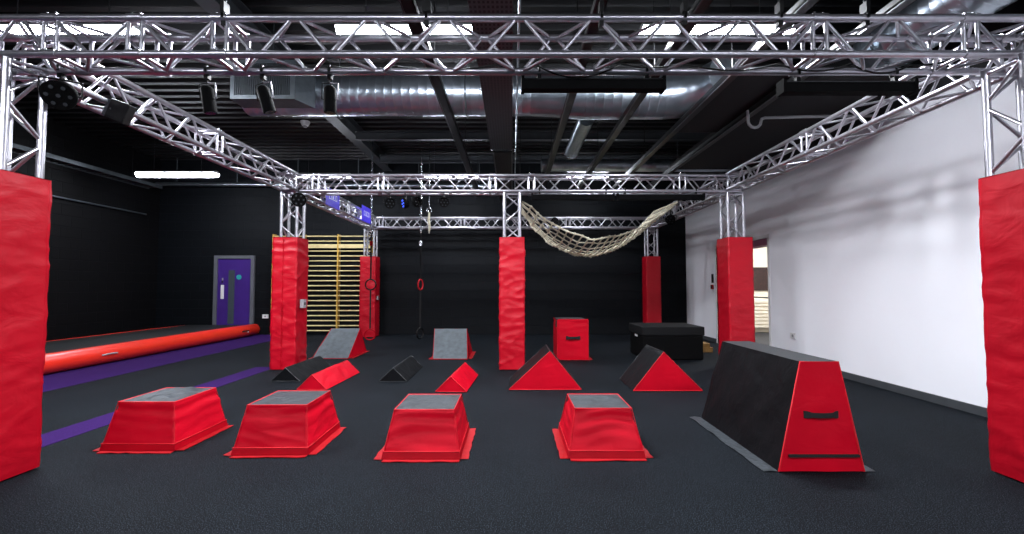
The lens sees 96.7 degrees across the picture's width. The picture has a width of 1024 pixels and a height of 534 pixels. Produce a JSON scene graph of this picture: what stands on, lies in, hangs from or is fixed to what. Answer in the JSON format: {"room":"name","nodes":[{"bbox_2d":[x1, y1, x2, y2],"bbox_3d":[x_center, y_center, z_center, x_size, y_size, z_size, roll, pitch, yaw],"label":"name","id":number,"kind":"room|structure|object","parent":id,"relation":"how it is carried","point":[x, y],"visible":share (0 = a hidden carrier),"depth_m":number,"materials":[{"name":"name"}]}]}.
{"room":"obstacle course gym","nodes":[
{"label":"obstacle course gym","id":0,"kind":"room"},
{"bbox_2d":[11,108,160,340],"bbox_3d":[-9.300,-1.113,3.451,0.200,5.000,16.800,0,-2,0],"label":"wall","id":1,"kind":"structure","parent":0,"point":[103,261],"depth_m":10.05,"materials":[{"name":"paint"}]},
{"bbox_2d":[52,195,146,214],"bbox_3d":[-9.140,-1.493,7.220,0.036,0.036,8.300,0,-2,0],"label":"conduit","id":2,"kind":"object","parent":1,"relation":"attached to","point":[52,195],"visible":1,"depth_m":9.98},
{"bbox_2d":[156,160,686,334],"bbox_3d":[-2.315,-0.750,11.943,14.170,5.000,0.200,0,-2,0],"label":"wall","id":3,"kind":"structure","parent":0,"point":[460,268],"depth_m":11.83,"materials":[{"name":"paint"}]},
{"bbox_2d":[216,259,250,324],"bbox_3d":[-7.180,0.763,11.761,0.860,1.940,0.026,0,-2,0],"label":"door","id":4,"kind":"structure","parent":3,"relation":"in","point":[242,267],"depth_m":11.75,"materials":[{"name":"purple paint"}]},
{"bbox_2d":[227,270,234,323],"bbox_3d":[-7.250,0.773,11.746,0.160,1.380,0.004,0,-2,0],"label":"window","id":5,"kind":"structure","parent":4,"relation":"attached to","point":[231,280],"depth_m":11.74,"materials":[{"name":"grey glass"}]},
{"bbox_2d":[212,255,255,324],"bbox_3d":[-7.180,0.723,11.749,1.040,2.040,0.059,0,-2,0],"label":"trim","id":6,"kind":"structure","parent":3,"relation":"attached to","point":[216,257],"depth_m":11.74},
{"bbox_2d":[271,234,372,330],"bbox_3d":[-4.860,0.450,11.681,2.556,2.580,0.160,0,-2,0],"label":"wall bars","id":7,"kind":"object","parent":3,"relation":"attached to","point":[338,245],"visible":0.43,"depth_m":11.65,"materials":[{"name":"yellow wood"}]},
{"bbox_2d":[0,0,892,159],"bbox_3d":[-2.215,-3.242,3.542,13.970,0.160,16.800,0,-2,0],"label":"ceiling","id":8,"kind":"structure","parent":0,"point":[276,137],"depth_m":6.87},
{"bbox_2d":[10,22,40,33],"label":"lamp","id":9,"kind":"object","parent":8,"relation":"hanging from","point":[16,29],"depth_m":4.37,"materials":[{"name":"white plastic"}]},
{"bbox_2d":[46,23,54,33],"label":"lamp","id":10,"kind":"object","parent":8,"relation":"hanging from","point":[49,31],"depth_m":4.38,"materials":[{"name":"white plastic"}]},
{"bbox_2d":[0,25,138,33],"bbox_3d":[-4.400,-2.269,4.451,1.480,0.085,0.190,0,-2,0],"label":"diffuser","id":11,"kind":"object","parent":10,"relation":"attached to","point":[16,29],"depth_m":4.37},
{"bbox_2d":[12,143,162,188],"bbox_3d":[-9.010,-2.596,6.817,0.360,0.850,9.400,0,-2,0],"label":"tray","id":12,"kind":"object","parent":8,"relation":"hanging from","point":[16,148],"visible":0.88,"depth_m":9.64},
{"bbox_2d":[62,22,122,33],"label":"lamp","id":13,"kind":"object","parent":8,"relation":"hanging from","point":[111,28],"depth_m":4.37,"materials":[{"name":"white plastic"}]},
{"bbox_2d":[135,147,219,177],"bbox_3d":[-7.200,-2.409,9.812,1.700,0.963,0.200,0,-2,0],"label":"lamp","id":14,"kind":"object","parent":8,"relation":"hanging from","point":[142,174],"visible":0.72,"depth_m":9.73,"materials":[{"name":"white plastic"}]},
{"bbox_2d":[135,172,218,177],"bbox_3d":[-7.200,-1.971,9.793,1.680,0.085,0.190,0,-2,0],"label":"diffuser","id":15,"kind":"object","parent":14,"relation":"attached to","point":[139,174],"depth_m":9.73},
{"bbox_2d":[220,0,229,26],"bbox_3d":[-1.870,-2.369,3.128,0.028,1.621,0.344,0,-2,0],"label":"hanger","id":16,"kind":"object","parent":8,"relation":"hanging from","point":[224,7],"visible":0.69,"depth_m":2.94,"materials":[{"name":"black metal"}]},
{"bbox_2d":[230,75,315,107],"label":"ceiling vent","id":17,"kind":"object","parent":8,"relation":"in","point":[293,91],"depth_m":5.52,"materials":[{"name":"metal"}]},
{"bbox_2d":[250,60,308,67],"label":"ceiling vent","id":18,"kind":"object","parent":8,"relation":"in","point":[258,63],"depth_m":5.50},
{"bbox_2d":[194,0,391,170],"bbox_3d":[-3.250,-2.888,6.529,0.220,0.289,10.799,0,-2,0],"label":"steel beam","id":19,"kind":"structure","parent":8,"relation":"attached to","point":[347,126],"depth_m":6.40,"materials":[{"name":"metal"}]},
{"bbox_2d":[155,158,493,187],"bbox_3d":[-4.750,-2.409,11.664,8.701,0.790,0.101,0,-2,0],"label":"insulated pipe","id":20,"kind":"object","parent":8,"relation":"hanging from","point":[176,183],"visible":0.56,"depth_m":11.61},
{"bbox_2d":[335,23,358,33],"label":"lamp","id":21,"kind":"object","parent":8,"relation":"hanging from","point":[341,28],"depth_m":4.37,"materials":[{"name":"white plastic"}]},
{"bbox_2d":[364,141,376,340],"bbox_3d":[-2.980,-0.676,9.638,0.247,4.444,0.065,0,-2,-9],"label":"strap","id":22,"kind":"object","parent":8,"relation":"hanging from","point":[371,241],"visible":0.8,"depth_m":9.60,"materials":[{"name":"fabric"}]},
{"bbox_2d":[356,23,410,33],"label":"lamp","id":23,"kind":"object","parent":8,"relation":"hanging from","point":[374,28],"depth_m":4.37,"materials":[{"name":"white plastic"}]},
{"bbox_2d":[336,25,471,33],"bbox_3d":[-1.030,-2.269,4.451,1.320,0.085,0.190,0,-2,0],"label":"diffuser","id":24,"kind":"object","parent":23,"relation":"attached to","point":[340,29],"depth_m":4.37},
{"bbox_2d":[416,141,423,338],"bbox_3d":[-1.927,-0.691,9.637,0.063,4.414,0.248,-1,-3,22],"label":"strap","id":25,"kind":"object","parent":8,"relation":"hanging from","point":[420,241],"visible":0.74,"depth_m":9.61,"materials":[{"name":"fabric"}]},
{"bbox_2d":[421,0,431,27],"bbox_3d":[-0.555,-2.370,3.133,0.060,1.623,0.352,0,-2,0],"label":"hanger","id":26,"kind":"object","parent":8,"relation":"hanging from","point":[426,5],"visible":0.87,"depth_m":2.94,"materials":[{"name":"black metal"}]},
{"bbox_2d":[398,0,480,196],"bbox_3d":[-0.802,-2.512,5.062,0.104,1.168,11.900,0,-2,0],"label":"support rail","id":27,"kind":"object","parent":8,"relation":"hanging from","point":[407,6],"visible":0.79,"depth_m":5.19,"materials":[{"name":"metal"}]},
{"bbox_2d":[431,23,471,33],"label":"lamp","id":28,"kind":"object","parent":8,"relation":"hanging from","point":[443,28],"depth_m":4.37,"materials":[{"name":"white plastic"}]},
{"bbox_2d":[468,0,512,150],"bbox_3d":[-0.169,-2.594,3.174,0.363,1.165,8.120,0,-2,0],"label":"cable tray","id":29,"kind":"object","parent":8,"relation":"hanging from","point":[496,90],"visible":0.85,"depth_m":4.89,"materials":[{"name":"metal"}]},
{"bbox_2d":[514,0,520,192],"bbox_3d":[0.060,-1.948,7.340,0.021,0.024,7.500,0,-2,0],"label":"conduit","id":30,"kind":"object","parent":29,"relation":"attached to","point":[519,1],"visible":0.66,"depth_m":5.21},
{"bbox_2d":[242,42,750,119],"bbox_3d":[-0.301,-2.520,5.880,6.397,1.082,0.946,0,-2,0],"label":"air duct","id":31,"kind":"object","parent":8,"relation":"hanging from","point":[359,95],"visible":0.59,"depth_m":5.82,"materials":[{"name":"metal"}]},
{"bbox_2d":[493,151,512,200],"bbox_3d":[-0.150,-2.322,9.358,0.320,1.180,4.100,0,-2,0],"label":"cable trunking","id":32,"kind":"object","parent":8,"relation":"hanging from","point":[503,160],"visible":0.47,"depth_m":8.06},
{"bbox_2d":[540,0,607,192],"bbox_3d":[0.678,-2.512,5.062,0.094,1.168,11.900,0,-2,0],"label":"support rail","id":33,"kind":"object","parent":8,"relation":"hanging from","point":[592,27],"visible":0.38,"depth_m":5.45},
{"bbox_2d":[564,120,593,158],"bbox_3d":[1.100,-2.505,7.569,0.274,0.967,1.710,0,-2,0],"label":"stub","id":34,"kind":"object","parent":8,"relation":"hanging from","point":[581,129],"visible":0.9,"depth_m":7.34,"materials":[{"name":"metal"}]},
{"bbox_2d":[520,116,679,257],"bbox_3d":[1.692,-1.580,8.768,3.326,2.709,3.151,0,-2,0],"label":"net","id":35,"kind":"object","parent":8,"relation":"hanging from","point":[647,223],"visible":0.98,"depth_m":8.63,"materials":[{"name":"beige fabric"}]},
{"bbox_2d":[598,0,603,27],"bbox_3d":[0.619,-2.369,3.131,0.043,1.621,0.360,-1,-3,16],"label":"hanger","id":36,"kind":"object","parent":8,"relation":"hanging from","point":[601,2],"visible":0.9,"depth_m":2.94,"materials":[{"name":"black metal"}]},
{"bbox_2d":[0,12,1023,75],"bbox_3d":[0.000,-1.499,3.077,7.240,0.307,0.299,0,-2,0],"label":"truss","id":37,"kind":"object","parent":36,"relation":"hanging from","point":[139,19],"visible":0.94,"depth_m":2.96,"materials":[{"name":"metal"}]},
{"bbox_2d":[37,64,83,109],"bbox_3d":[-3.139,-1.254,3.163,0.211,0.318,0.186,0,-2,0],"label":"led par","id":38,"kind":"object","parent":37,"relation":"attached to","point":[56,93],"visible":0.98,"depth_m":3.14,"materials":[{"name":"black metal"}]},
{"bbox_2d":[71,64,333,67],"bbox_3d":[-2.175,-1.400,3.193,1.851,0.044,0.012,0,-2,0],"label":"power cable","id":39,"kind":"object","parent":37,"relation":"attached to","point":[297,64],"visible":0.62,"depth_m":3.19,"materials":[{"name":"black rubber"}]},
{"bbox_2d":[199,65,217,114],"bbox_3d":[-2.128,-1.243,3.192,0.114,0.338,0.084,2,-3,-40],"label":"spotlight","id":40,"kind":"object","parent":37,"relation":"hanging from","point":[206,92],"visible":0.94,"depth_m":3.17,"materials":[{"name":"black metal"}]},
{"bbox_2d":[254,65,275,114],"bbox_3d":[-1.730,-1.243,3.191,0.142,0.338,0.084,1,-3,-20],"label":"spotlight","id":41,"kind":"object","parent":37,"relation":"hanging from","point":[264,94],"visible":0.96,"depth_m":3.16,"materials":[{"name":"black metal"}]},
{"bbox_2d":[321,65,338,114],"bbox_3d":[-1.274,-1.244,3.189,0.093,0.336,0.091,-2,-3,44],"label":"spotlight","id":42,"kind":"object","parent":37,"relation":"hanging from","point":[328,93],"visible":0.94,"depth_m":3.16,"materials":[{"name":"black metal"}]},
{"bbox_2d":[334,64,533,69],"bbox_3d":[-0.549,-1.390,3.177,1.403,0.044,0.042,0,-2,0],"label":"power cable","id":43,"kind":"object","parent":37,"relation":"attached to","point":[493,64],"visible":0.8,"depth_m":3.17,"materials":[{"name":"black rubber"}]},
{"bbox_2d":[521,67,665,93],"bbox_3d":[0.564,-1.319,3.184,1.000,0.187,0.090,0,-2,0],"label":"bar","id":44,"kind":"object","parent":37,"relation":"hanging from","point":[645,84],"visible":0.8,"depth_m":3.15,"materials":[{"name":"black paint"}]},
{"bbox_2d":[537,62,779,78],"bbox_3d":[0.999,-1.357,3.141,1.705,0.114,0.012,0,-2,0],"label":"power cable","id":45,"kind":"object","parent":37,"relation":"attached to","point":[620,63],"visible":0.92,"depth_m":3.14,"materials":[{"name":"black rubber"}]},
{"bbox_2d":[776,67,918,96],"bbox_3d":[2.339,-1.299,3.183,0.930,0.187,0.090,0,-2,0],"label":"bar","id":46,"kind":"object","parent":37,"relation":"hanging from","point":[894,87],"visible":0.82,"depth_m":3.15,"materials":[{"name":"black paint"}]},
{"bbox_2d":[779,59,949,73],"bbox_3d":[2.475,-1.399,3.153,1.255,0.129,0.012,0,-2,0],"label":"power cable","id":47,"kind":"object","parent":37,"relation":"attached to","point":[941,62],"visible":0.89,"depth_m":3.15,"materials":[{"name":"black rubber"}]},
{"bbox_2d":[541,129,729,171],"bbox_3d":[2.558,-2.406,9.361,3.915,0.911,0.262,0,-2,0],"label":"air duct","id":48,"kind":"object","parent":8,"relation":"hanging from","point":[559,165],"visible":0.62,"depth_m":9.25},
{"bbox_2d":[575,0,712,192],"bbox_3d":[1.468,-2.512,5.062,0.094,1.168,11.900,0,-2,0],"label":"support rail","id":49,"kind":"object","parent":8,"relation":"hanging from","point":[699,6],"visible":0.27,"depth_m":5.34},
{"bbox_2d":[639,22,677,33],"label":"lamp","id":50,"kind":"object","parent":8,"relation":"hanging from","point":[667,28],"depth_m":4.37,"materials":[{"name":"white plastic"}]},
{"bbox_2d":[680,0,687,27],"bbox_3d":[1.159,-2.369,3.131,0.043,1.621,0.360,-1,-3,16],"label":"hanger","id":51,"kind":"object","parent":8,"relation":"hanging from","point":[684,5],"visible":0.84,"depth_m":2.94,"materials":[{"name":"black metal"}]},
{"bbox_2d":[610,0,818,192],"bbox_3d":[2.268,-2.512,5.062,0.094,1.168,11.900,0,-2,0],"label":"support rail","id":52,"kind":"object","parent":8,"relation":"hanging from","point":[802,6],"visible":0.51,"depth_m":5.19,"materials":[{"name":"metal"}]},
{"bbox_2d":[690,23,753,33],"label":"lamp","id":53,"kind":"object","parent":8,"relation":"hanging from","point":[701,28],"depth_m":4.37,"materials":[{"name":"white plastic"}]},
{"bbox_2d":[640,25,794,33],"bbox_3d":[1.990,-2.269,4.451,1.440,0.085,0.190,0,-2,0],"label":"diffuser","id":54,"kind":"object","parent":53,"relation":"attached to","point":[665,29],"depth_m":4.37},
{"bbox_2d":[755,22,775,33],"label":"lamp","id":55,"kind":"object","parent":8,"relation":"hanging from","point":[764,27],"depth_m":4.37,"materials":[{"name":"white plastic"}]},
{"bbox_2d":[641,0,915,192],"bbox_3d":[2.998,-2.512,5.062,0.094,1.168,11.900,0,-2,0],"label":"support rail","id":56,"kind":"object","parent":8,"relation":"hanging from","point":[895,6],"visible":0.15,"depth_m":5.50,"materials":[{"name":"metal"}]},
{"bbox_2d":[774,0,783,27],"bbox_3d":[1.779,-2.369,3.131,0.040,1.621,0.359,-1,-3,16],"label":"hanger","id":57,"kind":"object","parent":8,"relation":"hanging from","point":[779,7],"visible":0.81,"depth_m":2.94,"materials":[{"name":"black metal"}]},
{"bbox_2d":[669,67,927,169],"bbox_3d":[3.434,-1.988,6.751,2.168,0.090,3.880,0,-2,0],"label":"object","id":58,"kind":"structure","parent":8,"relation":"attached to","point":[743,143],"depth_m":6.01,"materials":[{"name":"metal"}]},
{"bbox_2d":[859,0,870,27],"bbox_3d":[2.339,-2.369,3.131,0.040,1.621,0.359,-1,-3,16],"label":"hanger","id":59,"kind":"object","parent":8,"relation":"hanging from","point":[865,8],"visible":0.81,"depth_m":2.94,"materials":[{"name":"black metal"}]},
{"bbox_2d":[853,0,1017,67],"bbox_3d":[3.980,-2.714,1.793,0.586,1.043,6.350,0,-2,0],"label":"air duct","id":60,"kind":"object","parent":8,"relation":"hanging from","point":[919,6],"visible":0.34,"depth_m":4.14,"materials":[{"name":"metal"}]},
{"bbox_2d":[0,332,1023,533],"bbox_3d":[-0.700,1.451,3.541,17.400,0.123,17.600,0,-2,0],"label":"floor","id":61,"kind":"structure","parent":0,"point":[930,461],"depth_m":2.99,"materials":[{"name":"carpet"}]},
{"bbox_2d":[0,56,48,178],"bbox_3d":[-3.385,0.002,3.003,0.283,2.708,0.283,0,-2,0],"label":"truss tower","id":62,"kind":"object","parent":61,"relation":"on","point":[7,79],"visible":0.41,"depth_m":3.12,"materials":[{"name":"metal"}]},
{"bbox_2d":[0,169,51,480],"bbox_3d":[-3.420,0.370,2.952,0.411,1.968,0.411,0,-2,0],"label":"pad","id":63,"kind":"object","parent":61,"relation":"on","point":[25,200],"visible":1,"depth_m":2.99,"materials":[{"name":"leather"}]},
{"bbox_2d":[43,324,259,374],"bbox_3d":[-7.425,1.373,6.527,2.090,0.302,10.160,0,-2,0],"label":"track","id":64,"kind":"object","parent":61,"relation":"on","point":[79,352],"visible":0.91,"depth_m":8.24,"materials":[{"name":"red plastic"}]},
{"bbox_2d":[41,367,269,447],"bbox_3d":[-3.775,1.366,2.969,0.310,0.004,8.050,0,-2,0],"label":"trim","id":65,"kind":"structure","parent":61,"relation":"on","point":[55,436],"depth_m":4.11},
{"bbox_2d":[43,335,270,391],"bbox_3d":[-6.060,1.467,5.317,1.120,0.004,12.750,0,-2,0],"label":"trim","id":66,"kind":"structure","parent":61,"relation":"on","point":[67,378],"depth_m":7.31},
{"bbox_2d":[93,387,232,453],"bbox_3d":[-2.814,1.210,3.743,0.688,0.379,0.730,0,-2,0],"label":"block","id":67,"kind":"object","parent":61,"relation":"on","point":[166,420],"visible":1,"depth_m":3.50,"materials":[{"name":"leather"}]},
{"bbox_2d":[224,390,345,457],"bbox_3d":[-1.779,1.217,3.667,0.704,0.357,0.774,0,-2,0],"label":"block","id":68,"kind":"object","parent":61,"relation":"on","point":[282,423],"visible":1,"depth_m":3.42,"materials":[{"name":"leather"}]},
{"bbox_2d":[270,237,308,369],"bbox_3d":[-3.398,0.542,6.958,0.400,1.968,0.401,0,-2,0],"label":"pad","id":69,"kind":"object","parent":61,"relation":"on","point":[290,259],"visible":0.98,"depth_m":6.79,"materials":[{"name":"leather"}]},
{"bbox_2d":[279,192,305,238],"bbox_3d":[-3.385,0.198,6.988,0.283,2.658,0.283,0,-2,0],"label":"truss tower","id":70,"kind":"object","parent":61,"relation":"on","point":[283,196],"visible":0.19,"depth_m":6.93,"materials":[{"name":"metal"}]},
{"bbox_2d":[15,42,298,190],"bbox_3d":[-3.385,-1.386,5.074,0.299,0.312,3.680,0,-2,0],"label":"truss","id":71,"kind":"object","parent":70,"relation":"on","point":[210,154],"visible":0.82,"depth_m":4.56,"materials":[{"name":"metal"}]},
{"bbox_2d":[101,97,136,125],"bbox_3d":[-3.177,-1.259,3.740,0.234,0.235,0.208,0,-2,0],"label":"light","id":72,"kind":"object","parent":71,"relation":"attached to","point":[115,110],"visible":1,"depth_m":3.64,"materials":[{"name":"black metal"}]},
{"bbox_2d":[271,355,330,381],"bbox_3d":[-2.947,1.421,6.445,0.392,0.184,1.052,0,-2,0],"label":"wedge","id":73,"kind":"object","parent":61,"relation":"on","point":[297,372],"visible":0.96,"depth_m":6.18,"materials":[{"name":"leather"}]},
{"bbox_2d":[297,360,359,389],"bbox_3d":[-2.380,1.398,5.986,0.367,0.191,1.089,0,-2,2],"label":"wedge","id":74,"kind":"object","parent":61,"relation":"on","point":[329,377],"visible":1,"depth_m":5.74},
{"bbox_2d":[308,328,367,358],"bbox_3d":[-3.110,1.357,8.269,0.772,0.473,0.971,0,-2,0],"label":"ramp","id":75,"kind":"object","parent":61,"relation":"on","point":[339,343],"visible":0.96,"depth_m":8.11,"materials":[{"name":"carpet"}]},
{"bbox_2d":[359,256,379,336],"bbox_3d":[-3.530,0.727,11.290,0.396,1.968,0.396,0,-2,0],"label":"pad","id":76,"kind":"object","parent":61,"relation":"on","point":[364,302],"visible":0.85,"depth_m":11.11,"materials":[{"name":"leather"}]},
{"bbox_2d":[363,229,377,256],"bbox_3d":[-3.520,0.387,11.294,0.283,2.648,0.283,0,-2,0],"label":"truss tower","id":77,"kind":"object","parent":61,"relation":"on","point":[375,232],"visible":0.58,"depth_m":11.22,"materials":[{"name":"metal"}]},
{"bbox_2d":[367,216,656,229],"bbox_3d":[-0.020,-1.092,11.307,7.200,0.307,0.299,0,-2,0],"label":"truss","id":78,"kind":"object","parent":77,"relation":"on","point":[380,227],"visible":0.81,"depth_m":11.18,"materials":[{"name":"metal"}]},
{"bbox_2d":[289,179,376,227],"bbox_3d":[-3.422,-1.185,9.184,0.299,0.307,3.951,0,-2,-1],"label":"truss","id":79,"kind":"object","parent":78,"relation":"attached to","point":[340,213],"visible":0.61,"depth_m":9.14,"materials":[{"name":"metal"}]},
{"bbox_2d":[326,188,339,209],"bbox_3d":[-3.227,-1.231,8.200,0.008,0.320,0.620,0,-2,0],"label":"banner","id":80,"kind":"object","parent":79,"relation":"hanging from","point":[332,201],"visible":0.72,"depth_m":8.22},
{"bbox_2d":[362,205,370,223],"bbox_3d":[-3.227,-1.160,10.094,0.008,0.340,0.630,0,-2,0],"label":"banner","id":81,"kind":"object","parent":79,"relation":"hanging from","point":[366,212],"visible":1,"depth_m":10.08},
{"bbox_2d":[646,179,734,227],"bbox_3d":[3.413,-1.185,9.184,0.299,0.307,3.950,0,-2,1],"label":"truss","id":82,"kind":"object","parent":78,"relation":"attached to","point":[675,208],"visible":0.62,"depth_m":8.62,"materials":[{"name":"metal"}]},
{"bbox_2d":[379,356,422,381],"bbox_3d":[-1.548,1.421,6.445,0.372,0.183,1.069,0,-2,0],"label":"wedge","id":83,"kind":"object","parent":61,"relation":"on","point":[403,371],"visible":1,"depth_m":6.11,"materials":[{"name":"leather"}]},
{"bbox_2d":[373,394,475,461],"bbox_3d":[-0.653,1.225,3.611,0.689,0.336,0.810,0,-2,0],"label":"block","id":84,"kind":"object","parent":61,"relation":"on","point":[423,427],"visible":1,"depth_m":3.33,"materials":[{"name":"leather"}]},
{"bbox_2d":[429,328,475,359],"bbox_3d":[-1.050,1.354,8.189,0.746,0.473,0.930,0,-2,0],"label":"ramp","id":85,"kind":"object","parent":61,"relation":"on","point":[448,344],"visible":1,"depth_m":8.02,"materials":[{"name":"carpet"}]},
{"bbox_2d":[435,362,477,391],"bbox_3d":[-0.685,1.394,5.841,0.377,0.185,1.019,0,-2,3],"label":"wedge","id":86,"kind":"object","parent":61,"relation":"on","point":[461,380],"visible":1,"depth_m":5.49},
{"bbox_2d":[503,192,520,236],"bbox_3d":[0.000,0.198,6.988,0.283,2.658,0.283,0,-2,0],"label":"truss tower","id":87,"kind":"object","parent":61,"relation":"on","point":[505,196],"visible":0.3,"depth_m":6.90,"materials":[{"name":"metal"}]},
{"bbox_2d":[282,173,741,195],"bbox_3d":[0.000,-1.279,7.061,7.000,0.307,0.299,0,-2,0],"label":"truss","id":88,"kind":"object","parent":87,"relation":"on","point":[382,177],"visible":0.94,"depth_m":6.93,"materials":[{"name":"metal"}]},
{"bbox_2d":[290,188,308,206],"bbox_3d":[-3.240,-1.053,6.933,0.250,0.288,0.167,0,-2,0],"label":"led par","id":89,"kind":"object","parent":88,"relation":"hanging from","point":[298,199],"visible":1,"depth_m":6.89,"materials":[{"name":"black metal"}]},
{"bbox_2d":[531,188,614,200],"bbox_3d":[0.924,-1.111,6.929,1.260,0.192,0.090,0,-2,0],"label":"bar","id":90,"kind":"object","parent":88,"relation":"hanging from","point":[539,196],"visible":1,"depth_m":6.88,"materials":[{"name":"black paint"}]},
{"bbox_2d":[616,188,704,200],"bbox_3d":[2.259,-1.111,6.929,1.330,0.192,0.090,0,-2,0],"label":"bar","id":91,"kind":"object","parent":88,"relation":"hanging from","point":[695,196],"visible":1,"depth_m":6.89,"materials":[{"name":"black paint"}]},
{"bbox_2d":[499,237,525,369],"bbox_3d":[-0.001,0.542,6.959,0.412,1.968,0.412,0,-2,0],"label":"pad","id":92,"kind":"object","parent":61,"relation":"on","point":[512,252],"visible":0.98,"depth_m":6.77,"materials":[{"name":"leather"}]},
{"bbox_2d":[509,345,581,389],"bbox_3d":[0.398,1.252,5.772,0.872,0.463,0.649,0,-2,0],"label":"wedge","id":93,"kind":"object","parent":61,"relation":"on","point":[544,370],"visible":1,"depth_m":5.45,"materials":[{"name":"leather"}]},
{"bbox_2d":[553,317,591,359],"bbox_3d":[1.062,1.241,8.025,0.605,0.683,0.770,0,-2,0],"label":"box","id":94,"kind":"object","parent":61,"relation":"on","point":[570,334],"visible":0.98,"depth_m":7.69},
{"bbox_2d":[552,394,652,460],"bbox_3d":[0.683,1.224,3.622,0.676,0.339,0.784,0,-2,0],"label":"block","id":95,"kind":"object","parent":61,"relation":"on","point":[592,427],"visible":1,"depth_m":3.35,"materials":[{"name":"leather"}]},
{"bbox_2d":[644,229,657,256],"bbox_3d":[3.465,0.387,11.294,0.283,2.648,0.283,0,-2,0],"label":"truss tower","id":96,"kind":"object","parent":61,"relation":"on","point":[646,232],"visible":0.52,"depth_m":11.22,"materials":[{"name":"metal"}]},
{"bbox_2d":[642,256,661,322],"bbox_3d":[3.465,0.727,11.290,0.369,1.968,0.369,0,-2,0],"label":"pad","id":97,"kind":"object","parent":61,"relation":"on","point":[651,265],"visible":0.86,"depth_m":11.13,"materials":[{"name":"leather"}]},
{"bbox_2d":[620,344,702,390],"bbox_3d":[1.845,1.251,5.732,0.827,0.463,0.689,0,-2,0],"label":"wedge","id":98,"kind":"object","parent":61,"relation":"on","point":[652,369],"visible":1,"depth_m":5.39,"materials":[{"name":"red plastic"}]},
{"bbox_2d":[629,323,704,359],"bbox_3d":[2.715,1.302,8.082,1.050,0.554,0.900,0,-2,0],"label":"box","id":99,"kind":"object","parent":61,"relation":"on","point":[679,341],"visible":0.95,"depth_m":7.65,"materials":[{"name":"leather"}]},
{"bbox_2d":[719,192,745,238],"bbox_3d":[3.400,0.198,6.988,0.283,2.658,0.283,0,-2,0],"label":"truss tower","id":100,"kind":"object","parent":61,"relation":"on","point":[736,200],"visible":0.34,"depth_m":6.93,"materials":[{"name":"metal"}]},
{"bbox_2d":[725,42,1006,190],"bbox_3d":[3.385,-1.386,5.074,0.299,0.312,3.680,0,-2,0],"label":"truss","id":101,"kind":"object","parent":100,"relation":"on","point":[816,154],"visible":0.91,"depth_m":4.46,"materials":[{"name":"metal"}]},
{"bbox_2d":[716,237,754,352],"bbox_3d":[3.420,0.542,6.959,0.390,1.968,0.389,0,-2,0],"label":"pad","id":102,"kind":"object","parent":61,"relation":"on","point":[735,272],"visible":0.73,"depth_m":6.79,"materials":[{"name":"leather"}]},
{"bbox_2d":[754,299,768,327],"bbox_3d":[6.650,1.314,12.270,1.300,0.897,0.110,0,-2,0],"label":"radiator","id":103,"kind":"object","parent":61,"relation":"on","point":[761,305],"visible":0.2,"depth_m":12.23,"materials":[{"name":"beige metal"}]},
{"bbox_2d":[689,341,874,471],"bbox_3d":[2.055,1.032,3.676,0.761,0.729,1.286,0,-2,0],"label":"foam block","id":104,"kind":"object","parent":61,"relation":"on","point":[791,410],"visible":1,"depth_m":3.18,"materials":[{"name":"leather"}]},
{"bbox_2d":[978,168,1023,482],"bbox_3d":[3.400,0.368,2.892,0.407,1.968,0.407,0,-2,0],"label":"pad","id":105,"kind":"object","parent":61,"relation":"on","point":[1001,196],"visible":1,"depth_m":2.96,"materials":[{"name":"leather"}]},
{"bbox_2d":[980,52,1023,176],"bbox_3d":[3.365,0.000,2.948,0.283,2.708,0.283,0,-2,0],"label":"truss tower","id":106,"kind":"object","parent":61,"relation":"on","point":[987,97],"visible":0.48,"depth_m":3.09,"materials":[{"name":"metal"}]},
{"bbox_2d":[753,247,768,331],"bbox_3d":[6.285,0.049,9.557,3.030,3.200,6.100,0,-2,0],"label":"wall","id":107,"kind":"structure","parent":0,"point":[759,254],"depth_m":12.42,"materials":[{"name":"white paint"}]},
{"bbox_2d":[753,267,767,290],"bbox_3d":[6.700,0.324,12.375,1.400,0.630,0.035,0,-2,0],"label":"notice board","id":108,"kind":"object","parent":107,"relation":"attached to","point":[760,273],"visible":0.29,"depth_m":12.36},
{"bbox_2d":[685,0,1023,407],"bbox_3d":[4.645,-1.113,3.451,0.250,5.000,16.800,0,-2,0],"label":"wall","id":109,"kind":"structure","parent":0,"point":[874,244],"depth_m":5.49,"materials":[{"name":"white paint"}]},
{"bbox_2d":[379,155,680,162],"bbox_3d":[0.705,-2.526,10.678,7.610,0.160,0.120,0,-2,0],"label":"steel purlin","id":110,"kind":"object","parent":109,"relation":"attached to","point":[383,158],"visible":0.45,"depth_m":10.67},
{"bbox_2d":[355,131,710,140],"bbox_3d":[0.705,-2.596,9.029,7.610,0.160,0.120,0,-2,0],"label":"steel purlin","id":111,"kind":"object","parent":109,"relation":"attached to","point":[360,135],"visible":0.64,"depth_m":9.02,"materials":[{"name":"metal"}]},
{"bbox_2d":[714,234,771,345],"bbox_3d":[4.644,0.546,9.020,0.272,2.160,2.130,0,-2,0],"label":"trim","id":112,"kind":"structure","parent":109,"relation":"attached to","point":[766,235],"depth_m":8.03,"materials":[{"name":"white plastic"}]},
{"bbox_2d":[753,238,766,248],"bbox_3d":[4.650,-0.412,9.061,0.220,0.119,2.030,0,-2,0],"label":"trim","id":113,"kind":"structure","parent":109,"relation":"attached to","point":[760,243],"depth_m":8.38,"materials":[{"name":"paint"}]},
{"bbox_2d":[746,110,873,128],"bbox_3d":[3.725,-1.840,5.684,1.586,0.238,0.034,0,-2,0],"label":"pipe","id":114,"kind":"object","parent":109,"relation":"attached to","point":[747,111],"visible":0.96,"depth_m":5.67,"materials":[{"name":"grey plastic"}]},
{"bbox_2d":[703,336,987,417],"bbox_3d":[4.510,1.342,3.346,0.019,0.085,16.800,0,-2,0],"label":"baseboard","id":115,"kind":"structure","parent":109,"relation":"attached to","point":[978,410],"depth_m":5.04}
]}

